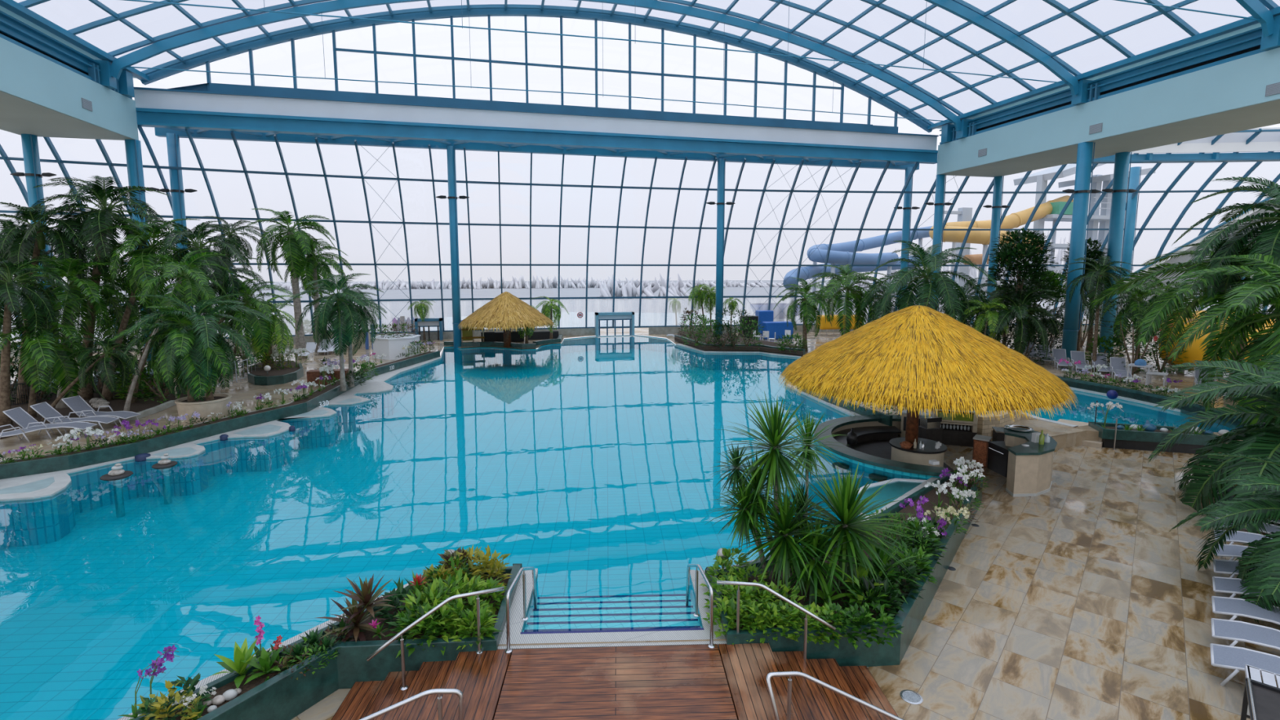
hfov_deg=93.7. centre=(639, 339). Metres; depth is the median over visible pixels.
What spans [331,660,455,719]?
wooden steps
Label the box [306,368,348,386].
box
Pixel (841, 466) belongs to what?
stool
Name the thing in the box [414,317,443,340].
door
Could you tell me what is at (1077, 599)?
floor
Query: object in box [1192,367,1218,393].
sun lounger
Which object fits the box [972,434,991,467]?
cupboard
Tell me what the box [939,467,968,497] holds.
orchid
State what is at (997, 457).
dishwasher
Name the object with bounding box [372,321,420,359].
tub
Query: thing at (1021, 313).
palm tree
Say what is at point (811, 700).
wooden steps
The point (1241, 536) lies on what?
sun lounger
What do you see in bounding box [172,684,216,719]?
orchid
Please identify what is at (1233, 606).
sun lounger
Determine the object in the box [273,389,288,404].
orchid
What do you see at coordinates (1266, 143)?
trim
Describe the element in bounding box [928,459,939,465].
napkin holder
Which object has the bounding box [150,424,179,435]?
plant
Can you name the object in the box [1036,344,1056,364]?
sun lounger
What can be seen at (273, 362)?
plant
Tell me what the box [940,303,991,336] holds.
shrub
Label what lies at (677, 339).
soil bed
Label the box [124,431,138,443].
orchid
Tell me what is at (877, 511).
shrub
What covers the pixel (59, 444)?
orchid
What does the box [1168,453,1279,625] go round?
palm tree
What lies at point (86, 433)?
orchid
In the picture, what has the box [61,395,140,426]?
sun lounger
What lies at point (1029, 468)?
bar counter
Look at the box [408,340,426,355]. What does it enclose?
shrub
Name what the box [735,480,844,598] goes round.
tree
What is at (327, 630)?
plant
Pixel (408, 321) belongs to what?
rack
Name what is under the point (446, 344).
wall
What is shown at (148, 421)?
orchid
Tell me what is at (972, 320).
shrub
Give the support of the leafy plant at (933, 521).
on the soil bed at (932, 496)
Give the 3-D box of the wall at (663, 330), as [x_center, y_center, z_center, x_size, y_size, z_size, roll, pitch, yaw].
[7.918,0.678,43.799,175.260,0.650,30.715,-2,7,-13]
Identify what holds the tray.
on the bar counter at (1029, 468)
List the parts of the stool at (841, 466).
seat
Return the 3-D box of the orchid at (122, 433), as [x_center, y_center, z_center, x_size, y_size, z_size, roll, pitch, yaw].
[-16.903,3.220,19.393,0.466,0.438,0.367,-3,7,-23]
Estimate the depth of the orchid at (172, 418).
20.86 m
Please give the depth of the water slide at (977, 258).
76.73 m
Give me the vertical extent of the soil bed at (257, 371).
0.250 m
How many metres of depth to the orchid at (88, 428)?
18.76 m
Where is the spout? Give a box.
[443,549,454,556]
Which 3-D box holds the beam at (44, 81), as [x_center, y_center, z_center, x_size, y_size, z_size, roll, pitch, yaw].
[-29.035,-11.740,11.206,6.550,3.975,55.500,-2,7,-13]
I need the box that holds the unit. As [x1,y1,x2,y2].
[900,409,932,437]
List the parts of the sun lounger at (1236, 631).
leg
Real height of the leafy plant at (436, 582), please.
0.710 m
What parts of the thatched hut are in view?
post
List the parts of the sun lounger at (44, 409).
frame, armrest, armrest, frame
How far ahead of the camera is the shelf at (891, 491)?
16.48 m
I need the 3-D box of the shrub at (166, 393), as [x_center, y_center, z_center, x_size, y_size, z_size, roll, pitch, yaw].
[-22.137,1.902,27.711,3.388,2.045,3.482,-2,7,-13]
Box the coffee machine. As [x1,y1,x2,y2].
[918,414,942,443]
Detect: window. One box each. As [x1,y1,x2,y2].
[0,124,1279,346]
[133,8,938,170]
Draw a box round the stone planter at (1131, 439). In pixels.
[1088,421,1217,453]
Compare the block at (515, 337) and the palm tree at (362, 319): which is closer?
the palm tree at (362, 319)
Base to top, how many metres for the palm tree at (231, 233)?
9.352 m
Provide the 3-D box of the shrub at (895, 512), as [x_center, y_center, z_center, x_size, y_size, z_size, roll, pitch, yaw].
[5.688,4.101,12.967,0.914,0.709,0.926,-2,7,-13]
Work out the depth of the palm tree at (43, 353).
23.76 m
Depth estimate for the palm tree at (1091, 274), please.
35.38 m
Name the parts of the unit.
door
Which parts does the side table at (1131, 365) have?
leg, leg, leg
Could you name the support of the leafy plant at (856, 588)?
on the soil bed at (932, 496)
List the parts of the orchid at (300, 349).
stem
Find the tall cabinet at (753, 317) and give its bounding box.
[739,315,758,338]
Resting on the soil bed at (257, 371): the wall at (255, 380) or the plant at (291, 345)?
the plant at (291, 345)
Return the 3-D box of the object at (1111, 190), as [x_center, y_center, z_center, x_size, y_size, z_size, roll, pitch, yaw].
[34.456,-10.682,43.107,2.740,0.270,0.920,-1,6,-5]
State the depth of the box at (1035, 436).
18.15 m
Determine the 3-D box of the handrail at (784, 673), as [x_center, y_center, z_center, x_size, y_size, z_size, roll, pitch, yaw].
[2.678,4.619,7.465,2.230,1.013,0.537,-1,7,-11]
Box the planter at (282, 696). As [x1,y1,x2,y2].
[133,563,522,719]
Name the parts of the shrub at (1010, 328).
stem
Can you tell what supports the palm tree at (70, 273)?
on the floor at (242, 390)
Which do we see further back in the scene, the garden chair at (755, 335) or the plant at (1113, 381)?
the garden chair at (755, 335)
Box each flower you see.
[253,615,270,657]
[270,635,287,661]
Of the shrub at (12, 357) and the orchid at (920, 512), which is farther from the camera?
the shrub at (12, 357)
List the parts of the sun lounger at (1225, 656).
leg, frame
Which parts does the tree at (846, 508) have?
stem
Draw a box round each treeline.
[20,275,1063,291]
[599,273,689,299]
[881,226,1098,294]
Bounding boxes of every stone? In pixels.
[88,398,98,403]
[96,399,106,401]
[97,403,109,408]
[1116,425,1124,429]
[1128,424,1140,431]
[1142,423,1156,431]
[1160,427,1168,432]
[1188,426,1201,434]
[1217,429,1229,435]
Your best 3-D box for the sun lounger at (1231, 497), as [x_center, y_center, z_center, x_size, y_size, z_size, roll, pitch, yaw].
[16.744,4.454,15.391,2.869,0.622,0.780,6,9,42]
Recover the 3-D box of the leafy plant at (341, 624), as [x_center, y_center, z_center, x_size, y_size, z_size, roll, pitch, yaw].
[-4.734,4.647,9.585,0.655,0.506,0.694,2,7,15]
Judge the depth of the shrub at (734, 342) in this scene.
44.95 m
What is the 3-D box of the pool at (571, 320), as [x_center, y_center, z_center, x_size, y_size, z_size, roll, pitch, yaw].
[-6.874,-2.458,77.690,46.000,0.100,34.000,-2,7,-13]
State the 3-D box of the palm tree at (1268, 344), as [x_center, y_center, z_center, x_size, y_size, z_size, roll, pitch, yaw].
[23.180,0.705,21.140,8.343,7.566,7.106,-3,7,-22]
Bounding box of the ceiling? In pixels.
[0,0,1279,131]
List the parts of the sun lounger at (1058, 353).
frame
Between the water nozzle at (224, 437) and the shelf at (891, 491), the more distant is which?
the water nozzle at (224, 437)
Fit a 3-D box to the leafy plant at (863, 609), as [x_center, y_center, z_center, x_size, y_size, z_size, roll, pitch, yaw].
[3.515,4.604,9.759,0.832,0.499,0.846,-2,7,-13]
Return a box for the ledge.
[338,398,360,403]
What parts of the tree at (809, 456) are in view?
stem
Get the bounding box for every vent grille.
[81,97,93,111]
[977,147,986,157]
[1088,122,1102,134]
[1265,82,1279,96]
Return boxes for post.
[364,332,368,349]
[400,315,405,331]
[1094,400,1097,423]
[1112,418,1117,449]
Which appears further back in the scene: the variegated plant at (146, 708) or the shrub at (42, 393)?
the shrub at (42, 393)
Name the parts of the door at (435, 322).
frame post, frame post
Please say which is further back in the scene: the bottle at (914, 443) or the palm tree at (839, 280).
the palm tree at (839, 280)
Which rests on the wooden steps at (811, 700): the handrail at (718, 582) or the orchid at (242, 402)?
the handrail at (718, 582)
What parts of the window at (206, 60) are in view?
sill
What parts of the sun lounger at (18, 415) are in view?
frame, armrest, armrest, frame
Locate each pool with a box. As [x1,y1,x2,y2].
[0,348,840,719]
[410,311,739,330]
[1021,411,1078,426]
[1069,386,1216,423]
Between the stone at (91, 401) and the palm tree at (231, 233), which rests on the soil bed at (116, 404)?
the stone at (91, 401)
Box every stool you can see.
[831,462,849,492]
[868,473,887,482]
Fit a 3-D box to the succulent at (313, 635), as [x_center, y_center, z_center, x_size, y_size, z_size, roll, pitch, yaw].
[-5.102,4.680,9.393,0.409,0.249,0.422,-2,7,-13]
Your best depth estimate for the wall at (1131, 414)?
27.84 m
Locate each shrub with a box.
[0,317,58,373]
[0,340,46,395]
[9,360,77,402]
[38,350,101,395]
[45,319,131,376]
[76,357,131,392]
[100,329,182,393]
[110,360,153,399]
[116,360,201,404]
[208,320,257,376]
[217,319,248,372]
[222,313,262,365]
[244,328,291,365]
[302,318,312,334]
[319,356,335,380]
[345,369,365,386]
[347,362,372,380]
[359,361,379,377]
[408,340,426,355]
[421,339,436,351]
[675,307,704,337]
[680,313,712,345]
[693,317,726,346]
[709,321,737,347]
[712,305,755,349]
[728,317,764,348]
[773,332,811,352]
[866,506,904,548]
[871,521,914,566]
[882,511,923,547]
[884,546,924,588]
[894,529,939,573]
[902,518,938,548]
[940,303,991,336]
[969,293,1013,344]
[978,309,1035,358]
[1000,318,1052,366]
[1032,315,1063,351]
[1033,288,1066,348]
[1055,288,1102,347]
[1084,335,1130,366]
[1086,271,1152,350]
[1097,291,1177,377]
[1131,324,1192,375]
[1143,275,1200,351]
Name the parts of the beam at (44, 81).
runway rail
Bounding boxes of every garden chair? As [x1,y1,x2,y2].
[752,329,760,340]
[761,331,768,341]
[782,329,791,339]
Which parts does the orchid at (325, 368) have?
stem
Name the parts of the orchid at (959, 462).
stem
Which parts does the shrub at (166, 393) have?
stem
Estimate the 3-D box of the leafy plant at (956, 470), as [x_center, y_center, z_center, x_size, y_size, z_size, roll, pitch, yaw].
[9.044,3.814,16.831,0.766,0.505,0.740,-2,7,-13]
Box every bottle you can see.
[913,439,916,448]
[1038,430,1044,444]
[1044,433,1049,442]
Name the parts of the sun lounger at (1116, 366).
frame, frame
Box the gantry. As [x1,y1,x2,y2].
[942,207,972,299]
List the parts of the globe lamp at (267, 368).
globe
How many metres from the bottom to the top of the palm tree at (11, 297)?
6.971 m
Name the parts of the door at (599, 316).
frame post, frame post, frame post, frame post, frame post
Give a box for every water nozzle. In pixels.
[134,453,150,462]
[219,434,228,440]
[288,426,295,431]
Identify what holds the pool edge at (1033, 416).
on the floor at (242, 390)
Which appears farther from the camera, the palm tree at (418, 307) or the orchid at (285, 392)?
the palm tree at (418, 307)
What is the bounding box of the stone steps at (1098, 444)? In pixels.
[1057,418,1102,448]
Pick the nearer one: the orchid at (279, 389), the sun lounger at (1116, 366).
the orchid at (279, 389)
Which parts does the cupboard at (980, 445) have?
door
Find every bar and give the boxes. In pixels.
[813,414,955,488]
[932,408,977,447]
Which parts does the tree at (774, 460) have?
stem, stem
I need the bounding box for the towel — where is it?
[1134,359,1146,368]
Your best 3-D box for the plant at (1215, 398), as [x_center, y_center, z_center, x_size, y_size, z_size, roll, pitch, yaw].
[23.304,2.628,24.586,0.931,0.518,0.952,-2,7,-13]
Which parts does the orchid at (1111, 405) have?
stem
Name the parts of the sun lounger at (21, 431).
armrest, frame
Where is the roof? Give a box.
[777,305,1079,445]
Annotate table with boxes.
[1126,363,1153,384]
[1145,371,1168,386]
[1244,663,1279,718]
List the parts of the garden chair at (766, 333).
backrest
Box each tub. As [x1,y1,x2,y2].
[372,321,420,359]
[761,320,793,339]
[815,314,845,335]
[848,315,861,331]
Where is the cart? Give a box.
[461,320,484,342]
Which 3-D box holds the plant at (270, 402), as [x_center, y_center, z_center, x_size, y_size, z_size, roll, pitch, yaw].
[-15.290,2.689,24.581,0.751,0.335,0.776,2,7,14]
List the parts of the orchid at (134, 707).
stem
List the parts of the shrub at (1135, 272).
stem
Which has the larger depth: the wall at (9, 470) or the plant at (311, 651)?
the wall at (9, 470)
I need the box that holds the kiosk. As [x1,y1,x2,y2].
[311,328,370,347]
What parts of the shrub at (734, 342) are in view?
stem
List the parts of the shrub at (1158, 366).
stem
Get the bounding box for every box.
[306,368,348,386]
[1031,431,1040,442]
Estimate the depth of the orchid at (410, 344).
40.12 m
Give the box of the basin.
[750,302,801,321]
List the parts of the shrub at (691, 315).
stem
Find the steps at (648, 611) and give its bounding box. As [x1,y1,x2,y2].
[523,594,702,631]
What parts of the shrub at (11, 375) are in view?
stem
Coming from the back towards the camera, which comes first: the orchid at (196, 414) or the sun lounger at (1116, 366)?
the sun lounger at (1116, 366)
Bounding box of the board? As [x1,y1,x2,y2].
[1240,677,1279,719]
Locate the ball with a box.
[1106,390,1118,399]
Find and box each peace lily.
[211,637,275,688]
[239,644,289,684]
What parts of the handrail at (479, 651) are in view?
post, post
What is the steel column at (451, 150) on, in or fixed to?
on the floor at (242, 390)
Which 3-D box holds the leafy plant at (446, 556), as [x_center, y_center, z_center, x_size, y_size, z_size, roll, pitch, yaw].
[-3.495,4.318,11.489,0.895,0.665,0.922,-2,7,-13]
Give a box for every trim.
[497,568,726,652]
[520,627,704,634]
[857,478,926,518]
[1068,127,1279,164]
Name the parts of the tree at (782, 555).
stem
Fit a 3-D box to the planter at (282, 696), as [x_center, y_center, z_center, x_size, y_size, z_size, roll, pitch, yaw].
[-5.798,5.287,7.560,2.721,0.724,11.153,6,9,41]
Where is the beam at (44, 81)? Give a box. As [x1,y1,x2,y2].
[0,10,138,140]
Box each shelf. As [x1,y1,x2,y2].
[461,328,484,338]
[854,481,920,518]
[940,421,977,426]
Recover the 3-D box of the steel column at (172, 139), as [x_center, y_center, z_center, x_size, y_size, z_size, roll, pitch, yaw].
[-32.482,-6.602,42.548,0.780,15.400,0.780,-2,7,-13]
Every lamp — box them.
[263,365,271,374]
[716,547,728,568]
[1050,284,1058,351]
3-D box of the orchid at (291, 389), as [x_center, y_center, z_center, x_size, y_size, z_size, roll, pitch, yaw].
[-14.923,2.389,25.875,0.508,0.628,0.410,-5,8,-39]
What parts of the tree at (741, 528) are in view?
stem, stem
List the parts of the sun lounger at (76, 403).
frame, armrest, armrest, frame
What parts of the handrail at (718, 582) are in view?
post, rail, post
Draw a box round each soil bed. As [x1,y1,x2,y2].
[0,351,432,464]
[0,373,213,439]
[156,573,510,719]
[249,360,299,376]
[674,330,803,355]
[718,478,973,630]
[1053,374,1246,426]
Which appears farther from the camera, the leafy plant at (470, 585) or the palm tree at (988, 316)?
the palm tree at (988, 316)
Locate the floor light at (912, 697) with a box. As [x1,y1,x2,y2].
[899,689,923,704]
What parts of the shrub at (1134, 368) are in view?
stem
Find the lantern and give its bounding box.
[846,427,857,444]
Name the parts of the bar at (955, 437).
panel, panel, panel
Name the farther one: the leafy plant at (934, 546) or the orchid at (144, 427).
the orchid at (144, 427)
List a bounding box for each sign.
[577,311,582,318]
[755,310,773,333]
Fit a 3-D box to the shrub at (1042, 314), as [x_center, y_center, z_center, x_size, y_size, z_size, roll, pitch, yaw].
[30.488,-0.685,44.736,3.518,3.528,3.852,-3,7,-23]
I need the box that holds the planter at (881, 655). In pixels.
[705,471,982,666]
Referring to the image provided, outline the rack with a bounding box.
[391,316,414,331]
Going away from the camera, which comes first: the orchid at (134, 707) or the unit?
the orchid at (134, 707)
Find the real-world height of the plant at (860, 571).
0.629 m
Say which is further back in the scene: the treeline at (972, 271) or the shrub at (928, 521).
the treeline at (972, 271)
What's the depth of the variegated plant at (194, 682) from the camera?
8.11 m
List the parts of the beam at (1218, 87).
runway rail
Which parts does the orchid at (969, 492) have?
stem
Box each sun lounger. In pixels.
[0,424,66,443]
[2,406,97,439]
[30,401,119,432]
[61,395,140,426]
[297,342,316,357]
[316,339,330,355]
[324,338,336,355]
[1023,342,1041,358]
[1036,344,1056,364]
[1052,348,1072,370]
[1070,351,1092,372]
[1091,353,1113,376]
[1109,356,1132,379]
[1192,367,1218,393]
[1209,643,1279,685]
[1210,617,1279,650]
[1211,595,1279,625]
[1212,576,1278,602]
[1213,529,1271,544]
[1213,543,1275,559]
[1213,559,1278,582]
[1215,517,1279,534]
[1216,495,1275,524]
[1217,486,1234,495]
[1217,508,1279,525]
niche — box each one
[0,476,54,493]
[153,447,196,456]
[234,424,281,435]
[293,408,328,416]
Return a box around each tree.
[0,202,108,404]
[0,218,53,309]
[0,255,138,408]
[0,257,79,426]
[0,297,111,417]
[18,175,174,399]
[26,216,130,313]
[40,331,146,420]
[81,271,177,392]
[92,217,205,400]
[108,305,247,401]
[111,293,193,373]
[121,293,272,401]
[123,248,234,411]
[124,220,254,403]
[141,277,293,396]
[155,257,266,391]
[190,216,267,336]
[222,294,302,368]
[243,208,336,355]
[266,238,353,352]
[277,273,383,391]
[302,284,387,386]
[408,300,434,340]
[515,305,538,343]
[533,296,568,338]
[667,297,684,325]
[683,284,715,332]
[696,286,724,332]
[705,443,779,581]
[713,391,838,580]
[723,297,745,334]
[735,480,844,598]
[766,513,871,608]
[773,277,836,351]
[778,410,850,516]
[787,462,923,592]
[808,264,888,335]
[852,278,919,327]
[859,240,998,323]
[931,277,1009,335]
[962,297,1017,342]
[972,277,1037,345]
[980,226,1059,350]
[981,288,1063,359]
[992,269,1066,335]
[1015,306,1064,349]
[1054,291,1111,351]
[1060,236,1114,351]
[1063,255,1137,371]
[1089,240,1279,399]
[1089,276,1191,359]
[1094,196,1279,323]
[1128,272,1204,333]
[1146,354,1279,534]
[1167,253,1279,431]
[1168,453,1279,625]
[1171,176,1279,324]
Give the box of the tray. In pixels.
[1004,424,1033,431]
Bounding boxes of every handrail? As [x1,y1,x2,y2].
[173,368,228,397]
[358,688,463,719]
[365,586,504,690]
[505,566,537,653]
[685,564,715,648]
[716,580,835,659]
[765,671,904,719]
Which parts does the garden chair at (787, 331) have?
backrest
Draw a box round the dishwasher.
[987,440,1011,477]
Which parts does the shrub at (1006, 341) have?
stem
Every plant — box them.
[0,453,14,463]
[9,448,48,462]
[46,442,80,456]
[80,437,114,449]
[113,433,142,444]
[134,689,186,719]
[136,680,195,719]
[144,686,202,719]
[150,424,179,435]
[159,671,212,719]
[183,416,210,427]
[224,409,244,417]
[243,355,282,371]
[245,650,295,681]
[255,400,279,408]
[258,352,293,369]
[269,650,310,679]
[270,643,307,671]
[275,345,307,364]
[281,635,320,665]
[288,645,328,674]
[290,393,307,400]
[299,640,339,672]
[314,626,355,654]
[325,377,340,384]
[369,577,422,629]
[384,602,445,657]
[393,583,456,639]
[408,596,474,654]
[410,563,462,595]
[418,574,473,622]
[424,555,473,590]
[434,567,488,612]
[435,546,478,578]
[438,589,493,636]
[440,544,491,588]
[449,604,501,649]
[466,576,507,614]
[468,545,511,589]
[699,555,742,595]
[702,573,745,615]
[702,595,755,644]
[713,547,751,581]
[720,577,760,622]
[724,597,768,641]
[730,563,773,599]
[739,579,782,624]
[739,597,786,643]
[758,579,804,615]
[759,600,804,641]
[777,600,825,643]
[797,601,846,648]
[804,578,853,606]
[816,602,862,644]
[831,560,884,604]
[832,602,884,649]
[840,574,893,617]
[843,400,892,416]
[847,534,895,578]
[847,535,920,604]
[852,600,904,647]
[853,557,903,604]
[853,574,908,619]
[862,403,904,417]
[875,557,924,604]
[891,539,937,583]
[898,516,946,556]
[902,528,948,569]
[911,512,951,541]
[934,508,968,534]
[944,497,980,523]
[949,466,975,483]
[950,487,983,511]
[955,476,984,493]
[959,472,989,491]
[1062,370,1083,379]
[1070,372,1088,381]
[1080,373,1099,382]
[1088,376,1106,384]
[1097,376,1116,386]
[1108,378,1128,386]
[1113,380,1134,388]
[1119,423,1136,430]
[1124,382,1145,391]
[1133,383,1152,393]
[1136,424,1148,431]
[1142,383,1162,396]
[1151,386,1173,395]
[1158,387,1183,395]
[1191,398,1222,408]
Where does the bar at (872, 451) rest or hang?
on the floor at (1077, 599)
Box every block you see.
[480,331,494,342]
[494,332,503,342]
[511,330,524,342]
[528,330,558,339]
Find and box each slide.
[782,253,932,321]
[806,226,932,323]
[928,195,1073,313]
[963,245,1042,316]
[1150,310,1275,365]
[1158,318,1274,372]
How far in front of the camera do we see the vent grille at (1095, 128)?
38.50 m
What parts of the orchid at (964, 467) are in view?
stem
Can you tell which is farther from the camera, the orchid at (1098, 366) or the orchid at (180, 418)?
the orchid at (1098, 366)
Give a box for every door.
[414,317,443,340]
[595,311,634,336]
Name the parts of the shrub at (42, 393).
stem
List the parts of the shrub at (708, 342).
stem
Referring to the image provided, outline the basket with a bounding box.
[899,440,912,448]
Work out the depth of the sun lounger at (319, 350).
43.23 m
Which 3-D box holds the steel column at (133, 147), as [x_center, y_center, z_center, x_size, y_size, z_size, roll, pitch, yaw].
[-32.793,-5.734,39.575,0.860,14.340,0.860,-2,7,-13]
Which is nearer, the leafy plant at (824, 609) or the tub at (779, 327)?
the leafy plant at (824, 609)
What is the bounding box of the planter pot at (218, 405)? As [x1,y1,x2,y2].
[174,393,231,426]
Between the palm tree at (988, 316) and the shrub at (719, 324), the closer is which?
the palm tree at (988, 316)
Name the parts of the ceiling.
eave panel, tie rod, tie rod, eave panel, tie rod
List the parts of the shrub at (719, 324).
stem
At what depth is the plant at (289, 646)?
9.06 m
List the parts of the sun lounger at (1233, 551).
frame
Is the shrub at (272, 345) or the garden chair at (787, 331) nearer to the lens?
the shrub at (272, 345)
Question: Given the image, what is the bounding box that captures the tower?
[1013,163,1155,315]
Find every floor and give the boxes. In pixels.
[0,317,1269,645]
[291,444,1279,719]
[1025,406,1133,424]
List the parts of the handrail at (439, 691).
post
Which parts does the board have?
leg, trim, glass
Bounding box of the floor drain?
[947,566,955,570]
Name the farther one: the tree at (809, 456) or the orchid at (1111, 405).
the orchid at (1111, 405)
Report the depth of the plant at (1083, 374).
30.35 m
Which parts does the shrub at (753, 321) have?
stem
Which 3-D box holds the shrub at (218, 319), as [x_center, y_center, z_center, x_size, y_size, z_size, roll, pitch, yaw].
[-24.816,0.340,34.886,3.489,3.444,3.464,-2,7,-13]
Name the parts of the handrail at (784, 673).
post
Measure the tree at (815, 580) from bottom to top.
1.769 m
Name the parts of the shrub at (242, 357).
stem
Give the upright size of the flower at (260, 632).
0.752 m
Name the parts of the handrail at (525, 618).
post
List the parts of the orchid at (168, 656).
stem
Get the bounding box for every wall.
[0,324,1159,356]
[0,334,850,631]
[0,350,439,479]
[0,351,429,462]
[93,400,176,423]
[248,363,303,385]
[444,341,536,349]
[533,334,562,347]
[674,334,805,355]
[796,385,893,426]
[977,409,1021,436]
[1053,389,1232,432]
[1055,375,1262,431]
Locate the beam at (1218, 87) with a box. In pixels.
[936,14,1279,177]
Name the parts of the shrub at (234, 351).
stem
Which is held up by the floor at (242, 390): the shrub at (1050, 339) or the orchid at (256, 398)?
the shrub at (1050, 339)
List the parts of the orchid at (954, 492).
stem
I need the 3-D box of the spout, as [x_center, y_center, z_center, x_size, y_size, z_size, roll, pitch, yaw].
[-3.722,4.531,11.772,0.230,0.760,0.255,-2,7,-13]
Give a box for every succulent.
[280,640,309,662]
[298,626,323,650]
[312,633,342,656]
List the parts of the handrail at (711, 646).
post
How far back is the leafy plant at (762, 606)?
9.82 m
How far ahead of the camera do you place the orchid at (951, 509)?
13.58 m
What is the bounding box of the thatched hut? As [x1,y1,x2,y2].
[458,291,554,347]
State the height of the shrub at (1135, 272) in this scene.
5.954 m
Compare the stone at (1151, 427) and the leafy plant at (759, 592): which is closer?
the leafy plant at (759, 592)
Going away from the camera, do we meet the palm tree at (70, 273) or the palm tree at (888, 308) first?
the palm tree at (70, 273)
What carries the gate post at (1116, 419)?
on the floor at (1077, 599)
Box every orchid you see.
[1,448,16,463]
[5,448,20,462]
[11,448,31,460]
[18,444,36,459]
[29,444,44,457]
[46,442,63,454]
[52,442,69,454]
[54,435,76,451]
[63,431,79,451]
[66,437,79,453]
[68,426,102,449]
[73,431,85,449]
[83,434,99,446]
[84,431,96,448]
[93,431,112,446]
[94,430,106,447]
[107,427,118,444]
[108,431,125,444]
[110,429,128,443]
[113,424,128,442]
[119,662,166,719]
[120,419,136,442]
[124,424,139,441]
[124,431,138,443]
[134,420,142,439]
[134,426,146,439]
[134,429,153,439]
[136,644,179,710]
[140,422,159,438]
[145,418,162,434]
[156,415,178,431]
[165,422,173,432]
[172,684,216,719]
[173,420,184,430]
[176,416,186,430]
[182,411,199,428]
[226,401,236,417]
[230,405,242,415]
[232,401,246,413]
[252,396,264,410]
[258,392,272,408]
[270,349,290,368]
[271,346,282,365]
[273,388,292,404]
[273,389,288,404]
[278,348,297,366]
[280,347,301,368]
[284,345,310,367]
[286,386,298,401]
[291,379,312,396]
[294,385,304,400]
[306,382,317,395]
[316,376,324,390]
[319,364,338,389]
[323,358,336,382]
[330,359,345,366]
[354,356,368,371]
[376,353,386,363]
[401,342,413,355]
[898,495,928,519]
[906,516,939,542]
[919,515,946,537]
[923,510,951,524]
[924,480,954,508]
[932,506,959,532]
[935,487,965,509]
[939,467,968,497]
[940,506,969,531]
[949,464,985,497]
[953,456,983,491]
[954,487,975,512]
[1058,358,1081,378]
[1082,364,1108,382]
[1087,401,1123,428]
[1092,372,1108,383]
[1115,372,1124,387]
[1123,373,1142,389]
[1164,377,1182,395]
[1167,387,1177,392]
[1205,384,1228,408]
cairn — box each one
[99,462,133,517]
[151,453,177,504]
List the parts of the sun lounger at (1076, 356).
frame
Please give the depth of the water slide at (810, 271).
69.59 m
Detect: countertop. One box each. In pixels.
[888,436,946,466]
[991,426,1004,441]
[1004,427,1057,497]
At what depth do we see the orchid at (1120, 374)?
28.84 m
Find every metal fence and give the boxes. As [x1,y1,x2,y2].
[9,382,39,405]
[97,373,166,398]
[195,357,255,388]
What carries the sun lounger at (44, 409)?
on the floor at (242, 390)
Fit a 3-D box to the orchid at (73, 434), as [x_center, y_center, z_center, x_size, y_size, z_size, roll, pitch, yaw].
[-17.674,3.184,18.654,0.392,0.675,0.681,-5,8,-39]
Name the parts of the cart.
panel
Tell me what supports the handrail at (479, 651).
on the wooden steps at (364, 699)
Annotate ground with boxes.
[0,280,1275,341]
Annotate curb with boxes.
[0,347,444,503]
[117,565,512,719]
[675,343,801,359]
[689,476,938,570]
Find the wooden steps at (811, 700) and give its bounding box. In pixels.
[772,651,897,719]
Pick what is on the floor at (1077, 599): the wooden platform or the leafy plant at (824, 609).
the wooden platform
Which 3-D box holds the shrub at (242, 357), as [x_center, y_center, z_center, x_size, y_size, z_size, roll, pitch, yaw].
[-25.577,-0.265,38.690,3.824,3.716,3.662,-2,7,-13]
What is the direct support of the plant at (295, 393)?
on the soil bed at (314, 394)
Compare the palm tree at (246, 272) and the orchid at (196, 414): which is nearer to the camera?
the orchid at (196, 414)
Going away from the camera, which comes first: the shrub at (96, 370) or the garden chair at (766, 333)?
the shrub at (96, 370)
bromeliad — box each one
[316,591,386,641]
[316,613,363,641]
[332,573,395,622]
[368,618,389,639]
[392,568,434,606]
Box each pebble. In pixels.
[203,698,212,706]
[207,705,217,712]
[211,694,225,705]
[222,688,237,700]
[234,688,241,694]
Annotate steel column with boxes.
[20,133,59,344]
[124,139,155,359]
[165,133,193,310]
[446,146,462,348]
[715,158,725,334]
[898,166,913,311]
[929,174,946,311]
[984,176,1004,335]
[1062,142,1095,359]
[1098,151,1132,352]
[1115,166,1141,334]
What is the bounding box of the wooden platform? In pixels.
[431,643,799,719]

